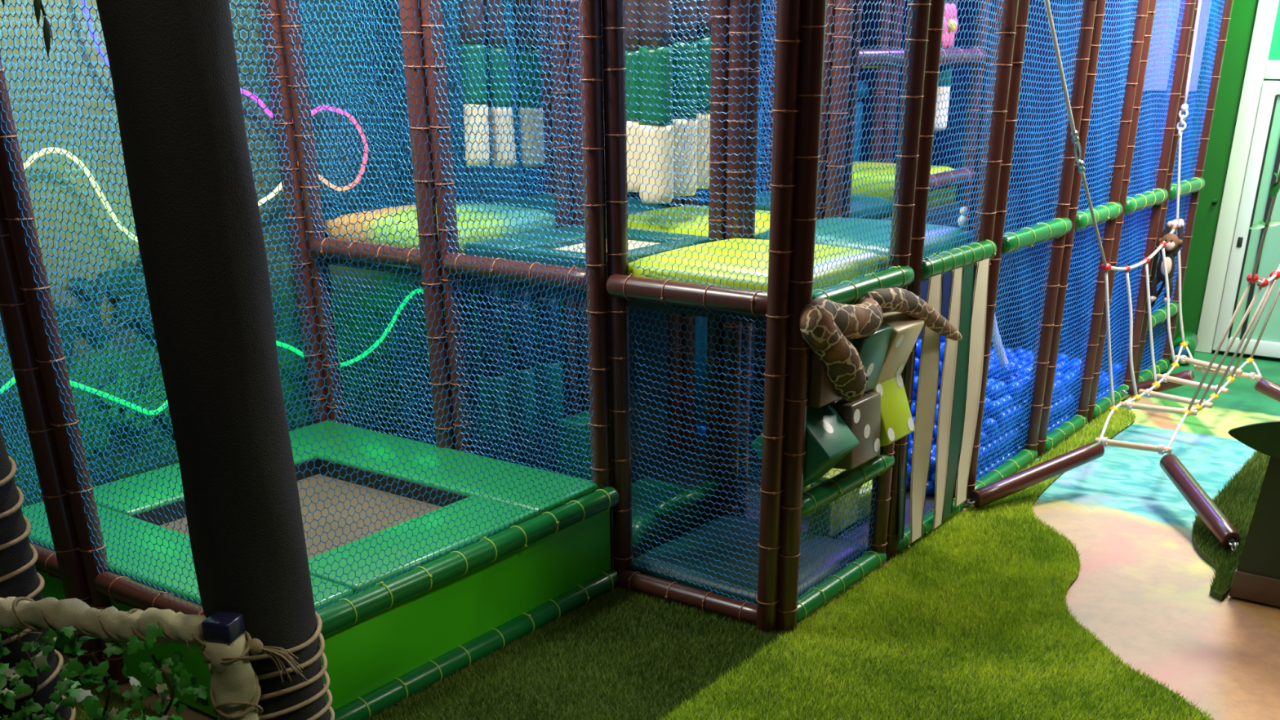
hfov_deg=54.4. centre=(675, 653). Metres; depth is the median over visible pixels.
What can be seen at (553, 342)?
hanging bag
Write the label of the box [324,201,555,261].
floor mat
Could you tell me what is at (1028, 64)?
wall
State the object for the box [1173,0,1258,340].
wall
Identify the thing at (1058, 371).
ball
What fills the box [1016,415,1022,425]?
ball
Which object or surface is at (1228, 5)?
post
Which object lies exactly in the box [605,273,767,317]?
rail
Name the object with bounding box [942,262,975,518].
curtain strip
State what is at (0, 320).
safety net
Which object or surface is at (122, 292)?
plant
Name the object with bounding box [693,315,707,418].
tube
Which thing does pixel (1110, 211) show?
rail
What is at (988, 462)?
ball
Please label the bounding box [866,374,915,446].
cube
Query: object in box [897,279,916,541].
curtain strip
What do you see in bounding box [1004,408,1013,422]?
ball
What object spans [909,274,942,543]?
curtain strip
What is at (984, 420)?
ball
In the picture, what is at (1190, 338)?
bench
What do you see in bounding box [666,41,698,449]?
post
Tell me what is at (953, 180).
rail
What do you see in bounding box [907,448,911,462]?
ball
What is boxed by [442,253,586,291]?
rail
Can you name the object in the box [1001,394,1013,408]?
ball
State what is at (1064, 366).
ball
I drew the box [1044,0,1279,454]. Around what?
bridge
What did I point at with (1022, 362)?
ball
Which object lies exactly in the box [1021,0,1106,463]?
post
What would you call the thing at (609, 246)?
post
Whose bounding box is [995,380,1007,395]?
ball
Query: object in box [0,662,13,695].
ivy vine
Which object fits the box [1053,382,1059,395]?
ball
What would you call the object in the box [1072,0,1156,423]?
post
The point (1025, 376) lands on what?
ball
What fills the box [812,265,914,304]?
rail
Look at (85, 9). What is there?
rope
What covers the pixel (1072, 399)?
ball
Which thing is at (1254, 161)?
door
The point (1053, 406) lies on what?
ball
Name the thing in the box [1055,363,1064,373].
ball
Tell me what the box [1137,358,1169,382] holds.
rail
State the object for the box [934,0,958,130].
hanging bag
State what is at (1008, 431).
ball
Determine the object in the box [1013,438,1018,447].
ball
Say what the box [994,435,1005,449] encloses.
ball
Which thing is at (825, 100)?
post
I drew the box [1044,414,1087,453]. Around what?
rail
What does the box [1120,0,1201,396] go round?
post
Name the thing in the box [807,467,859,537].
foam block
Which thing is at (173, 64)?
trunk
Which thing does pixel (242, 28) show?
safety net
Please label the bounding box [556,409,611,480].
wall
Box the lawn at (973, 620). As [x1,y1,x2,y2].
[653,403,1218,719]
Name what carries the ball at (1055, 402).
on the ball at (1055, 415)
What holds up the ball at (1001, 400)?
on the ball at (1002, 414)
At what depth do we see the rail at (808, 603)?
5.32 m
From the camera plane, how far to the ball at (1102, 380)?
8.08 m
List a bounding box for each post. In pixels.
[0,0,75,719]
[0,56,129,684]
[257,0,346,424]
[398,0,473,453]
[419,0,455,449]
[533,0,554,194]
[546,0,589,417]
[577,0,633,571]
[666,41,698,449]
[705,0,761,520]
[753,0,777,414]
[755,0,826,634]
[816,0,862,219]
[866,0,945,568]
[868,0,904,163]
[953,0,1030,513]
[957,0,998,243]
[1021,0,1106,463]
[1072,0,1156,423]
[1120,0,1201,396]
[1158,0,1233,369]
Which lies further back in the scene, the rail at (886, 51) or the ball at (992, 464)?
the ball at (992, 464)
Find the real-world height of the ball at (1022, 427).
0.080 m
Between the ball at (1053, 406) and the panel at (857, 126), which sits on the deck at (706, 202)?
the panel at (857, 126)
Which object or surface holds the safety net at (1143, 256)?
hanging from the rail at (1157, 196)
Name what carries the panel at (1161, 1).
attached to the wall at (1028, 64)
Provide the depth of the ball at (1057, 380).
7.42 m
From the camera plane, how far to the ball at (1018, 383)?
6.82 m
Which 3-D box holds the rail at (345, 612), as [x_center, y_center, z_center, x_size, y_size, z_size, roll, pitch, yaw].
[-0.756,-0.357,4.632,0.106,0.105,1.740,17,31,31]
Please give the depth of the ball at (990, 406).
6.72 m
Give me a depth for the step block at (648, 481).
5.91 m
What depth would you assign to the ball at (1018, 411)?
6.88 m
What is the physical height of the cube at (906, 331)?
0.331 m
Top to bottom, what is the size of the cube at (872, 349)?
0.310 m
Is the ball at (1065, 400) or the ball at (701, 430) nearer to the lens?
the ball at (701, 430)
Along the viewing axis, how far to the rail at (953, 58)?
7.00 m
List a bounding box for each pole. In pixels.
[962,440,1104,507]
[1120,369,1195,397]
[1160,453,1240,551]
[1253,377,1279,402]
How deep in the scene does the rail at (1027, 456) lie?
6.78 m
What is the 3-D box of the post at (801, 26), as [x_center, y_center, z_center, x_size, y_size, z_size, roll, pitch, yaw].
[0.411,-1.407,4.390,0.172,2.950,0.096,-4,26,-9]
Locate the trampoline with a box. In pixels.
[21,420,610,718]
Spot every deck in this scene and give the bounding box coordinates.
[328,258,441,276]
[461,275,608,302]
[626,298,766,325]
[697,197,708,205]
[927,200,959,211]
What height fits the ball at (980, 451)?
0.080 m
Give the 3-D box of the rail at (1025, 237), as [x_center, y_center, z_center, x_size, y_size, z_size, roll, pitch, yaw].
[1.796,-2.086,6.213,0.096,0.101,0.910,17,31,31]
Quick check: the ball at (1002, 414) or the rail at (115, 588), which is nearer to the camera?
the rail at (115, 588)
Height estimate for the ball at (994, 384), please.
0.080 m
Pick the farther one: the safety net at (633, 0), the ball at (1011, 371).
the ball at (1011, 371)
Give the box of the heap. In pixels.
[906,334,1069,495]
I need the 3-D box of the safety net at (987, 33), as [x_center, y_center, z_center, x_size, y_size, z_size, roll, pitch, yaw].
[1.216,-2.489,5.125,0.031,1.608,0.698,17,31,31]
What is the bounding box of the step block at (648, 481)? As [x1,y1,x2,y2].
[612,477,708,557]
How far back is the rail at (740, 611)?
5.20 m
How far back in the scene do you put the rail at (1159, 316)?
8.61 m
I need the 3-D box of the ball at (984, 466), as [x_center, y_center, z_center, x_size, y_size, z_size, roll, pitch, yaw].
[1.686,-0.981,6.786,0.079,0.080,0.080,17,31,31]
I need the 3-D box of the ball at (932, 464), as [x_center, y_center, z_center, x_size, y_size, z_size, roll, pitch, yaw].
[1.338,-0.989,6.498,0.079,0.080,0.080,17,31,31]
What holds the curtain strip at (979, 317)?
hanging from the rail at (943, 263)
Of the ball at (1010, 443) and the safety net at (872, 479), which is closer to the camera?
the safety net at (872, 479)
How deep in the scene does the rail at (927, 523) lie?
5.97 m
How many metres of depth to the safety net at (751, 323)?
5.82 m
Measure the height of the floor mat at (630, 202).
0.150 m
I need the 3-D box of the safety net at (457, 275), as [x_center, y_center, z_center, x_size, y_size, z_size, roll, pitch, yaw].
[-0.653,-1.033,5.441,0.808,1.168,0.015,17,31,31]
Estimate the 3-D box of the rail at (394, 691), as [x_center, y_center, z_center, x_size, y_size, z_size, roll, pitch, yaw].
[-0.758,-0.018,4.799,0.111,0.101,1.740,17,31,31]
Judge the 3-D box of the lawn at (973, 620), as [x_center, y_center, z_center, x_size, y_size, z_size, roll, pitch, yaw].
[1.970,0.546,3.712,4.168,0.040,9.362,17,31,31]
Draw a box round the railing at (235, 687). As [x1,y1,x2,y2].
[0,596,307,719]
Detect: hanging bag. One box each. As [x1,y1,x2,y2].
[458,0,489,165]
[472,284,507,444]
[484,0,515,167]
[503,288,536,436]
[512,0,544,167]
[533,292,564,428]
[624,0,645,191]
[639,0,673,203]
[667,0,697,195]
[689,0,711,188]
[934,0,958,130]
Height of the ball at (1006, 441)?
0.080 m
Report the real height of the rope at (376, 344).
0.313 m
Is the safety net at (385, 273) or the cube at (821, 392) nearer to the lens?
the cube at (821, 392)
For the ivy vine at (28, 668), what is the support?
hanging from the railing at (235, 687)
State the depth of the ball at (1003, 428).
6.83 m
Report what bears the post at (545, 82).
on the floor
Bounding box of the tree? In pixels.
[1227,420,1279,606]
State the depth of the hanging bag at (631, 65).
5.53 m
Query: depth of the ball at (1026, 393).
7.01 m
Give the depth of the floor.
6.06 m
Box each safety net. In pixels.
[0,0,201,608]
[0,0,320,502]
[0,320,55,554]
[229,0,595,610]
[284,0,418,248]
[298,0,414,219]
[316,257,435,444]
[384,272,558,473]
[428,0,585,266]
[441,0,547,203]
[449,275,591,480]
[600,0,709,226]
[624,0,777,291]
[628,304,766,604]
[691,0,777,204]
[697,0,774,203]
[737,323,868,545]
[797,479,876,598]
[812,0,913,290]
[923,0,1004,257]
[975,239,1053,480]
[1004,0,1084,234]
[1046,222,1105,435]
[1077,0,1137,211]
[1095,206,1152,402]
[1126,0,1185,197]
[1140,193,1191,372]
[1171,0,1224,184]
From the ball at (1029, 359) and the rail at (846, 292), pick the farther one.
the ball at (1029, 359)
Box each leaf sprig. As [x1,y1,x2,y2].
[1248,217,1279,229]
[1270,173,1279,198]
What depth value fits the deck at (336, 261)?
5.72 m
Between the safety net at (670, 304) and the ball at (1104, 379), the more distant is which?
the ball at (1104, 379)
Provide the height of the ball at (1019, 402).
0.080 m
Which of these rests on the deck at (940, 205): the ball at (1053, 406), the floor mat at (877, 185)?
the floor mat at (877, 185)
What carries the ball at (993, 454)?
on the ball at (992, 464)
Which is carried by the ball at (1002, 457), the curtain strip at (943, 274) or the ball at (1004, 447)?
the ball at (1004, 447)
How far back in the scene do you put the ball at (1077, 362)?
7.85 m
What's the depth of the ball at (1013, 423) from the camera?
6.95 m
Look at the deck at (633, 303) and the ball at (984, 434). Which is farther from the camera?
the ball at (984, 434)
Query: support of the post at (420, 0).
on the floor
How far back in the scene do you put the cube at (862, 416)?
4.97 m
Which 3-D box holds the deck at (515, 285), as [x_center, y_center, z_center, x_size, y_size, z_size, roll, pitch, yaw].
[-0.362,-1.706,5.539,0.840,0.075,0.840,17,31,31]
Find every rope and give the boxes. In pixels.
[0,288,422,414]
[23,0,368,241]
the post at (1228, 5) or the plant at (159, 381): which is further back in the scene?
the post at (1228, 5)
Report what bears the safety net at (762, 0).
attached to the post at (825, 100)
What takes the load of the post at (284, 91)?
on the floor
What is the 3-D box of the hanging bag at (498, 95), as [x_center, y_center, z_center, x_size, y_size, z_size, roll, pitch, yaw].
[-0.851,-2.977,5.769,0.117,1.351,0.191,-17,31,-31]
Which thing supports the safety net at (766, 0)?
attached to the post at (759, 375)
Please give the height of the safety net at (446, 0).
1.610 m
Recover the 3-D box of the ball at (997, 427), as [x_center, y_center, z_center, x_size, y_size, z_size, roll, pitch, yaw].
[1.737,-1.210,6.800,0.079,0.080,0.080,17,31,31]
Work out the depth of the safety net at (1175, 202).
8.65 m
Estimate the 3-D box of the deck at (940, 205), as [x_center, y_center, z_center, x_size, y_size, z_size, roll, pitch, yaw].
[1.212,-2.715,7.610,0.800,0.075,0.840,17,31,31]
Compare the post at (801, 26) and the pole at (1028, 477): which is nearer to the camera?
the post at (801, 26)
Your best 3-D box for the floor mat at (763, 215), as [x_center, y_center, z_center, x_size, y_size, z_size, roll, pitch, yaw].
[0.147,-2.126,6.160,0.759,0.135,0.789,17,31,31]
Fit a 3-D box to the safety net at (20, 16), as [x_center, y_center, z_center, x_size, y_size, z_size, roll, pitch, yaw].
[-1.747,-1.302,3.678,0.718,2.479,0.015,17,31,31]
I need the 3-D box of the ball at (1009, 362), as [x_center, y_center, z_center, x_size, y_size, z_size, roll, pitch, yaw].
[1.888,-1.599,6.991,0.079,0.080,0.080,17,31,31]
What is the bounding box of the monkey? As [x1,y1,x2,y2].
[1150,221,1184,306]
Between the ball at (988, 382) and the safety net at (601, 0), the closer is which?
the safety net at (601, 0)
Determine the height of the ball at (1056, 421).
0.080 m
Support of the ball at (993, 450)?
on the ball at (988, 462)
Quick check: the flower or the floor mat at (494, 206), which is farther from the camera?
the flower
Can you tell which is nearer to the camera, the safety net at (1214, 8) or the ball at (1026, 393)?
the ball at (1026, 393)
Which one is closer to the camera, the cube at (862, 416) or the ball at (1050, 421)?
the cube at (862, 416)
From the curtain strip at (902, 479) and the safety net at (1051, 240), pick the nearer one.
the curtain strip at (902, 479)
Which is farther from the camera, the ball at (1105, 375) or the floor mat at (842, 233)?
the ball at (1105, 375)
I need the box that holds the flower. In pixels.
[941,3,958,48]
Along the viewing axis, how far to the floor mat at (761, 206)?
6.76 m
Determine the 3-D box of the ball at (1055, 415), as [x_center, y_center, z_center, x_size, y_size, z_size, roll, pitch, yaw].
[2.294,-1.442,7.581,0.079,0.080,0.080,17,31,31]
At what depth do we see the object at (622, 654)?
4.70 m
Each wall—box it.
[0,0,765,507]
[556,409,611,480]
[857,0,1215,365]
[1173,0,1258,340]
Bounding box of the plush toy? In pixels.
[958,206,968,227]
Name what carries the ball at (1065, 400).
on the ball at (1061, 411)
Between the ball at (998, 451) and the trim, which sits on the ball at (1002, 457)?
the ball at (998, 451)
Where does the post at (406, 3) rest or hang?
on the floor
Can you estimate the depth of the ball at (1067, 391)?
7.61 m
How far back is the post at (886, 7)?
8.32 m
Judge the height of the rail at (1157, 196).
0.097 m
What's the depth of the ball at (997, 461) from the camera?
6.87 m
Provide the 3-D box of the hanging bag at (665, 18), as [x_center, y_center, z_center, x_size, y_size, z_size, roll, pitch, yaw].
[-0.086,-2.746,5.434,0.158,1.467,0.162,0,26,-1]
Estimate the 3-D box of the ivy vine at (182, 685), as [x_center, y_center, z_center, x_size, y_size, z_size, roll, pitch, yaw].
[-1.258,0.202,3.092,0.224,0.628,0.267,-9,27,-17]
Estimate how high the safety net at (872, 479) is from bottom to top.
0.398 m
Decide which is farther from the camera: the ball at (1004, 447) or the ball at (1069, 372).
the ball at (1069, 372)
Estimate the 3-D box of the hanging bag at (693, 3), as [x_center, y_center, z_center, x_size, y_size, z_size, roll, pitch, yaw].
[0.033,-2.807,5.537,0.137,1.447,0.134,-3,26,-7]
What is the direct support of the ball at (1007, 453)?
on the floor
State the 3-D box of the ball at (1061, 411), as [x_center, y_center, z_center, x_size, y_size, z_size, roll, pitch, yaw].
[2.341,-1.472,7.642,0.079,0.080,0.080,17,31,31]
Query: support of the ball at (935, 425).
in the heap
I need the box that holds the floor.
[53,346,1279,719]
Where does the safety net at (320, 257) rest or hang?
hanging from the rail at (324, 242)
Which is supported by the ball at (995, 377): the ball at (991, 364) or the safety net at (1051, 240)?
the ball at (991, 364)
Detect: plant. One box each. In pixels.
[53,268,155,365]
[77,363,173,458]
[107,253,148,324]
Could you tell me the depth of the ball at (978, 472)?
6.69 m
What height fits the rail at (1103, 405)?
0.101 m
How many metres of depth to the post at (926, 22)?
4.96 m
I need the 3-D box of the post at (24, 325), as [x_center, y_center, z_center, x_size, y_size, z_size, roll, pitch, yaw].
[-2.109,-1.220,3.995,0.178,2.950,0.096,0,26,-1]
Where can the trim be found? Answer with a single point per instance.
(1215, 16)
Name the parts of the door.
glass pane, transom pane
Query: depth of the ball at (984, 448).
6.63 m
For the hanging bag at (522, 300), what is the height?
0.792 m
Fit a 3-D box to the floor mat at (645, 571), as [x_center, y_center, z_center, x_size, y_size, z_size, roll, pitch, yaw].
[0.337,-0.422,5.612,0.810,0.080,0.810,17,31,31]
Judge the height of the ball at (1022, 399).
0.080 m
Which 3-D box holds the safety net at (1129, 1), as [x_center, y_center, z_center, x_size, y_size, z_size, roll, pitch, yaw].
[2.310,-3.182,6.548,0.028,1.608,0.666,17,31,31]
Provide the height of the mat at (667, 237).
0.090 m
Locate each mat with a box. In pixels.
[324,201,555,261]
[464,224,713,268]
[486,193,667,214]
[605,205,769,236]
[627,238,888,292]
[632,514,867,604]
[704,191,893,219]
[754,217,973,262]
[851,161,959,207]
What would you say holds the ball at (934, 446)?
in the heap
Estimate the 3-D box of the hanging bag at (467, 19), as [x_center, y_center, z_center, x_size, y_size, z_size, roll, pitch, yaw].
[-0.930,-2.944,5.687,0.117,1.336,0.242,2,26,4]
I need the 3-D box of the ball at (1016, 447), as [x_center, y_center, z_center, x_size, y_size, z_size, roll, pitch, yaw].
[1.964,-1.157,7.147,0.079,0.080,0.080,17,31,31]
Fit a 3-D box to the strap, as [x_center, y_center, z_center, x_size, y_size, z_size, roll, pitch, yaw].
[1.729,-1.762,6.680,0.016,0.880,0.921,16,30,29]
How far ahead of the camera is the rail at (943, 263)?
5.41 m
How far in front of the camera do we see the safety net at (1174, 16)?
7.36 m
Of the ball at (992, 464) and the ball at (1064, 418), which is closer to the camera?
the ball at (992, 464)
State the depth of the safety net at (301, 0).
5.92 m
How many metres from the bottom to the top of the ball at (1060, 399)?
0.080 m
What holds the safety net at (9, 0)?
attached to the post at (284, 91)
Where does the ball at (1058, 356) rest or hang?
on the ball
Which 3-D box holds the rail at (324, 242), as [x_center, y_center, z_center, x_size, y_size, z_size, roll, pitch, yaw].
[-1.380,-1.807,5.623,0.750,0.096,0.101,17,31,31]
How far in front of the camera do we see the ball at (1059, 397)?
7.49 m
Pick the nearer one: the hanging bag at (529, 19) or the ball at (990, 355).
the hanging bag at (529, 19)
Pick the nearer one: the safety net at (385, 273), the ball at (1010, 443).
the safety net at (385, 273)
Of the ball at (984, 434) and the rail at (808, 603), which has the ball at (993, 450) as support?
the ball at (984, 434)
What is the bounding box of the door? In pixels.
[1195,0,1279,358]
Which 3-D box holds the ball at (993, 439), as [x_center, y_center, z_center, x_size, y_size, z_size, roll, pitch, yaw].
[1.732,-1.130,6.787,0.079,0.080,0.080,17,31,31]
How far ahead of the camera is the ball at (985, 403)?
6.72 m
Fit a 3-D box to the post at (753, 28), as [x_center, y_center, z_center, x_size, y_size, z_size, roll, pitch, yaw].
[0.254,-1.968,5.536,0.184,2.950,0.186,17,31,31]
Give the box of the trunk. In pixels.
[95,0,334,719]
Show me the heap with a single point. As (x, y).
(931, 481)
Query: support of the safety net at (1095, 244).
on the rail at (1072, 426)
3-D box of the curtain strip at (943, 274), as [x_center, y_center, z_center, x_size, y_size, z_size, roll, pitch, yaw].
[1.143,-1.261,5.560,0.044,0.862,0.103,17,31,31]
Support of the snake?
on the cube at (906, 331)
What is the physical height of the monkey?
0.542 m
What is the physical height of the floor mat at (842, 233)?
0.135 m
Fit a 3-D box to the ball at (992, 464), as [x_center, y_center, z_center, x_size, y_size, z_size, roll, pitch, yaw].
[1.733,-1.010,6.847,0.079,0.080,0.080,17,31,31]
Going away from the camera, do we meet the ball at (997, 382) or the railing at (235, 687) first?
the railing at (235, 687)
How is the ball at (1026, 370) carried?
on the ball
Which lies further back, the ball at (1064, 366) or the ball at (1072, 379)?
the ball at (1064, 366)
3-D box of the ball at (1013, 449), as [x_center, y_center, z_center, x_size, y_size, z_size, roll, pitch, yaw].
[1.918,-1.127,7.087,0.079,0.080,0.080,17,31,31]
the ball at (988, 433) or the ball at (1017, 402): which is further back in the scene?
the ball at (1017, 402)
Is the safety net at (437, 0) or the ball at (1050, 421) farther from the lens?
the ball at (1050, 421)
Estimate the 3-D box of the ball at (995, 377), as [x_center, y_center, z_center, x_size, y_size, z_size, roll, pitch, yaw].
[1.804,-1.522,6.984,0.079,0.080,0.080,17,31,31]
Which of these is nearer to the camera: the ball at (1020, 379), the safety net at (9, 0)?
the safety net at (9, 0)
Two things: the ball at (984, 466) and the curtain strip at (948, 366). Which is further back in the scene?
the ball at (984, 466)
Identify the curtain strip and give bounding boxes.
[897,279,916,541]
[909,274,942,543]
[929,274,943,462]
[932,266,963,529]
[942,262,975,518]
[954,257,990,506]
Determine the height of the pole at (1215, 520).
0.212 m
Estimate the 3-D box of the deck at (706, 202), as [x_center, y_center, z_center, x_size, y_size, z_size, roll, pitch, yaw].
[0.679,-2.964,8.117,0.440,0.075,1.720,17,31,31]
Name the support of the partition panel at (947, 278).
on the floor
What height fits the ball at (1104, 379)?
0.080 m
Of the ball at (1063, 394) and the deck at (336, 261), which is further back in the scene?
the ball at (1063, 394)
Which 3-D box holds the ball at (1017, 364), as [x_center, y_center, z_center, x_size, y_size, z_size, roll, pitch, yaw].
[1.989,-1.639,7.225,0.079,0.080,0.080,17,31,31]
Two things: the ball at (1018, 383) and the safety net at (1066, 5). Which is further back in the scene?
the ball at (1018, 383)
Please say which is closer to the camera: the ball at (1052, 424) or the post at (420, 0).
the post at (420, 0)
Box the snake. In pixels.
[799,287,962,403]
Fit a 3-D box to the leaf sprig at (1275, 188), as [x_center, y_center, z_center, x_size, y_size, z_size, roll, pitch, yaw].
[2.856,-2.214,5.886,0.053,0.125,0.098,17,31,31]
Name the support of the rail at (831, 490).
attached to the post at (801, 26)
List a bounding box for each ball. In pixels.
[695,422,706,439]
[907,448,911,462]
[928,456,935,471]
[931,444,936,451]
[933,423,937,437]
[934,410,937,423]
[976,469,985,477]
[977,450,982,463]
[979,445,988,460]
[979,459,986,469]
[980,431,988,445]
[980,466,990,474]
[981,429,994,442]
[982,417,997,433]
[983,402,987,413]
[983,442,994,457]
[985,380,991,395]
[985,455,991,466]
[986,383,1001,398]
[986,462,996,470]
[987,363,998,377]
[988,400,1003,415]
[989,355,997,364]
[989,438,999,453]
[991,452,997,462]
[991,458,1002,466]
[993,374,1003,381]
[993,411,1008,426]
[994,426,999,438]
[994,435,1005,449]
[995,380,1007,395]
[995,396,1008,411]
[996,448,1003,458]
[997,425,1005,435]
[998,364,1013,378]
[998,455,1008,462]
[1000,431,1011,445]
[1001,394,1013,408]
[1002,444,1008,455]
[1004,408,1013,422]
[1004,422,1011,431]
[1004,452,1012,458]
[1006,428,1016,442]
[1007,392,1019,404]
[1008,361,1017,375]
[1008,381,1022,395]
[1008,442,1013,451]
[1008,448,1017,456]
[1009,404,1019,419]
[1010,418,1016,428]
[1012,425,1022,439]
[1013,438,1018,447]
[1014,444,1022,452]
[1015,401,1024,415]
[1016,377,1027,392]
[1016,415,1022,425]
[1017,360,1028,366]
[1017,364,1023,372]
[1017,422,1024,435]
[1018,391,1024,402]
[1019,366,1031,377]
[1020,399,1027,413]
[1021,375,1031,389]
[1023,389,1028,399]
[1026,355,1033,362]
[1048,416,1053,426]
[1048,422,1057,429]
[1050,404,1056,417]
[1052,400,1061,413]
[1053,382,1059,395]
[1053,413,1057,422]
[1053,419,1062,426]
[1054,370,1063,379]
[1054,378,1064,391]
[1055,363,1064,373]
[1056,391,1061,400]
[1057,353,1068,363]
[1057,360,1068,373]
[1057,398,1066,411]
[1057,410,1062,419]
[1058,417,1066,422]
[1060,373,1073,386]
[1060,387,1066,398]
[1062,395,1070,408]
[1064,386,1070,395]
[1066,392,1075,404]
[1067,371,1077,384]
[1068,360,1080,371]
[1071,368,1079,381]
[1098,374,1103,386]
[1102,375,1110,386]
[1103,378,1108,388]
[1111,363,1122,374]
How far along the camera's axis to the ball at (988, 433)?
6.71 m
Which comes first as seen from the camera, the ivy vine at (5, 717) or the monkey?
the ivy vine at (5, 717)
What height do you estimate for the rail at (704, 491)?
0.076 m
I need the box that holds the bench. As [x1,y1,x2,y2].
[1170,330,1198,364]
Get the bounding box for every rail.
[29,542,61,579]
[93,571,204,615]
[309,236,421,270]
[315,486,619,639]
[328,568,617,719]
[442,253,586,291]
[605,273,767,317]
[617,568,756,626]
[795,551,886,624]
[801,453,894,519]
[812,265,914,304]
[858,47,904,68]
[897,497,964,555]
[920,240,996,281]
[928,167,975,191]
[939,47,987,66]
[974,448,1037,490]
[1001,217,1071,254]
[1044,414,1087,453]
[1074,202,1122,231]
[1093,384,1129,420]
[1124,188,1168,214]
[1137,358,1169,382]
[1146,302,1178,330]
[1168,177,1204,199]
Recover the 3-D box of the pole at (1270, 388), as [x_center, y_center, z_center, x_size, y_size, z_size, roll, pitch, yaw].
[3.856,-1.550,7.674,0.571,0.217,0.092,23,34,39]
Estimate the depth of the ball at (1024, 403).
7.00 m
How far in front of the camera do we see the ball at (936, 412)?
6.79 m
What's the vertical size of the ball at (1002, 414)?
0.080 m
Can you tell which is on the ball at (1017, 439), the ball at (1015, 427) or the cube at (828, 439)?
the ball at (1015, 427)
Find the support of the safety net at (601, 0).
attached to the post at (551, 3)
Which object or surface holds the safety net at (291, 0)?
attached to the rail at (324, 242)
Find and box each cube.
[751,403,859,487]
[807,338,853,408]
[830,391,880,470]
[841,322,893,399]
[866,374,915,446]
[876,311,924,384]
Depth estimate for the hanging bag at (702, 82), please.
5.71 m
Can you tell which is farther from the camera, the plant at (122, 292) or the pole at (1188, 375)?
the pole at (1188, 375)
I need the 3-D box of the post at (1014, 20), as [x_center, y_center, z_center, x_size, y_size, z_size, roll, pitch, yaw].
[1.465,-2.066,5.742,0.095,2.950,0.225,17,31,31]
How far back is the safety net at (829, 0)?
4.59 m
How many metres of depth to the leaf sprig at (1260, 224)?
6.22 m
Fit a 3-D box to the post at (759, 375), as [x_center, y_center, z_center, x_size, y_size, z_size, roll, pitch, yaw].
[0.590,-2.873,7.389,0.177,2.950,0.096,-4,26,-9]
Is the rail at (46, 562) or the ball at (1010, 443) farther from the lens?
the ball at (1010, 443)
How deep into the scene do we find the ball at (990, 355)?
7.39 m
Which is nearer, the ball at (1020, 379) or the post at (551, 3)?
the post at (551, 3)
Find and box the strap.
[991,314,1008,368]
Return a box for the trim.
[1154,0,1219,362]
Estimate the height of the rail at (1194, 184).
0.101 m
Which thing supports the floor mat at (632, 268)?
on the deck at (633, 303)
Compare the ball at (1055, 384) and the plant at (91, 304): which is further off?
the ball at (1055, 384)
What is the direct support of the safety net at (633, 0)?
attached to the post at (609, 246)
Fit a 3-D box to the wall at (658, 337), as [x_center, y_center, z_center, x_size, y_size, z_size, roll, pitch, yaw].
[-1.803,-2.380,5.971,0.150,3.300,12.500,17,31,31]
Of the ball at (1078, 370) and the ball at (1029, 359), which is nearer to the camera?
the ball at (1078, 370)
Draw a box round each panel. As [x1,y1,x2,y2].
[755,101,863,192]
[916,190,1020,349]
[1143,0,1212,91]
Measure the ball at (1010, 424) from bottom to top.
0.080 m
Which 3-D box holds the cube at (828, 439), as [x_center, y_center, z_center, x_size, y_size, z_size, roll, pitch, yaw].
[0.509,-0.819,4.872,0.352,0.352,0.255,17,31,31]
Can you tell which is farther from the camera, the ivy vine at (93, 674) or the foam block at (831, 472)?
the foam block at (831, 472)
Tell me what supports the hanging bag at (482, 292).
hanging from the deck at (336, 261)
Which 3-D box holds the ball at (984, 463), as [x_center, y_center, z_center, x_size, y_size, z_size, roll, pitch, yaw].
[1.644,-1.032,6.739,0.079,0.080,0.080,17,31,31]
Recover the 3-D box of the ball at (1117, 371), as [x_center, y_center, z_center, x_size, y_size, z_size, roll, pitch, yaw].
[2.987,-1.922,8.413,0.079,0.080,0.080,17,31,31]
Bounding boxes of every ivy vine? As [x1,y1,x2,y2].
[0,599,80,719]
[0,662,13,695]
[1,714,9,719]
[39,626,177,719]
[121,622,209,719]

